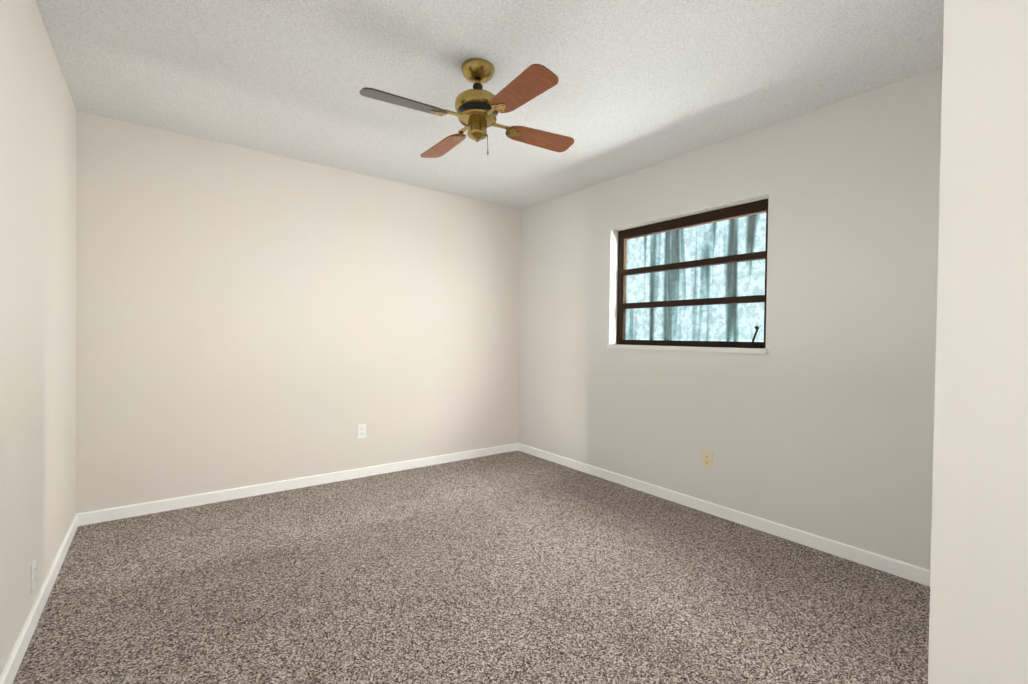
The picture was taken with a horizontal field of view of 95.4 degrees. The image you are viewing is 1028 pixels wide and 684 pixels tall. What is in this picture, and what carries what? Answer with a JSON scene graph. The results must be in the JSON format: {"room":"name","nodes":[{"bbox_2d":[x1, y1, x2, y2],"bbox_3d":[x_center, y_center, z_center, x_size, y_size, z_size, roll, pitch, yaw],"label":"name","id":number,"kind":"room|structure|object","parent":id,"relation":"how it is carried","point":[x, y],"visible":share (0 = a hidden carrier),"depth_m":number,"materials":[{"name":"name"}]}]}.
{"room":"empty bedroom","nodes":[
{"label":"empty bedroom","id":0,"kind":"room"},
{"bbox_2d":[0,0,75,675],"bbox_3d":[-1.319,-0.095,0.928,0.200,2.440,4.417,0,1,-37],"label":"wall","id":1,"kind":"structure","parent":0,"point":[37,308],"depth_m":1.82,"materials":[{"name":"beige paint"}]},
{"bbox_2d":[30,558,35,593],"bbox_3d":[-1.870,0.907,1.821,0.008,0.115,0.070,0,1,-37],"label":"outlet","id":2,"kind":"object","parent":1,"relation":"attached to","point":[32,574],"visible":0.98,"depth_m":1.81,"materials":[{"name":"white plastic"}]},
{"bbox_2d":[0,513,77,683],"bbox_3d":[-1.250,1.088,1.006,0.013,0.074,4.417,0,1,-37],"label":"baseboard","id":3,"kind":"structure","parent":1,"relation":"attached to","point":[11,667],"depth_m":1.82,"materials":[{"name":"white wood"}]},
{"bbox_2d":[75,111,520,513],"bbox_3d":[-1.319,-0.129,3.825,3.702,2.440,0.200,0,1,-37],"label":"wall","id":4,"kind":"structure","parent":0,"point":[246,317],"depth_m":3.36,"materials":[{"name":"beige paint"}]},
{"bbox_2d":[77,443,517,525],"bbox_3d":[-1.270,1.056,3.754,3.302,0.074,0.013,0,1,-37],"label":"baseboard","id":5,"kind":"structure","parent":4,"relation":"attached to","point":[111,514],"depth_m":3.37,"materials":[{"name":"white wood"}]},
{"bbox_2d":[357,424,365,438],"bbox_3d":[-1.230,0.720,3.781,0.070,0.115,0.008,0,1,-37],"label":"outlet","id":6,"kind":"object","parent":4,"relation":"attached to","point":[361,430],"visible":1,"depth_m":3.78,"materials":[{"name":"white plastic"}]},
{"bbox_2d":[12,451,929,683],"bbox_3d":[0.059,1.181,2.001,3.702,0.100,4.817,0,1,-37],"label":"floor","id":7,"kind":"structure","parent":0,"point":[516,567],"depth_m":2.08,"materials":[{"name":"carpet"}]},
{"bbox_2d":[35,0,943,208],"bbox_3d":[0.093,-1.369,1.971,3.702,0.120,4.817,0,1,-37],"label":"ceiling","id":8,"kind":"structure","parent":0,"point":[641,84],"depth_m":2.26,"materials":[{"name":"white paint"}]},
{"bbox_2d":[359,58,573,157],"bbox_3d":[-0.176,-1.108,2.239,0.866,0.415,0.807,1,1,13],"label":"ceiling fan","id":9,"kind":"object","parent":8,"relation":"hanging from","point":[478,108],"visible":1,"depth_m":2.17,"materials":[{"name":"brown wood"}]},
{"bbox_2d":[518,67,942,569],"bbox_3d":[1.471,-0.083,3.044,0.200,2.440,4.417,0,1,-37],"label":"wall","id":10,"kind":"structure","parent":0,"point":[818,419],"depth_m":2.71,"materials":[{"name":"beige paint"}]},
{"bbox_2d":[607,198,767,353],"bbox_3d":[1.200,-0.420,3.341,0.155,0.960,1.254,0,1,-37],"label":"awning window","id":11,"kind":"structure","parent":10,"relation":"in","point":[758,207],"depth_m":3.30,"materials":[{"name":"clear glass"}]},
{"bbox_2d":[702,450,712,468],"bbox_3d":[1.285,0.780,3.112,0.008,0.115,0.070,0,1,-37],"label":"outlet","id":12,"kind":"object","parent":10,"relation":"attached to","point":[707,457],"visible":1,"depth_m":3.11,"materials":[{"name":"beige plastic"}]},
{"bbox_2d":[518,443,930,586],"bbox_3d":[1.135,1.093,3.304,0.013,0.074,3.638,0,1,-37],"label":"baseboard","id":13,"kind":"structure","parent":10,"relation":"attached to","point":[914,573],"depth_m":2.83,"materials":[{"name":"white wood"}]},
{"bbox_2d":[928,0,1027,683],"bbox_3d":[1.558,-0.056,0.827,2.340,2.440,0.779,0,1,-37],"label":"wall","id":14,"kind":"structure","parent":0,"point":[978,624],"depth_m":0.41,"materials":[{"name":"white paint"}]},
{"label":"outside","id":15,"kind":"structure","parent":0,"visible":0},
{"bbox_2d":[625,213,765,341],"bbox_3d":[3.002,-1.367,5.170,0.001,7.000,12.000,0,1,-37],"label":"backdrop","id":16,"kind":"structure","parent":15,"point":[678,278],"depth_m":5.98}
]}

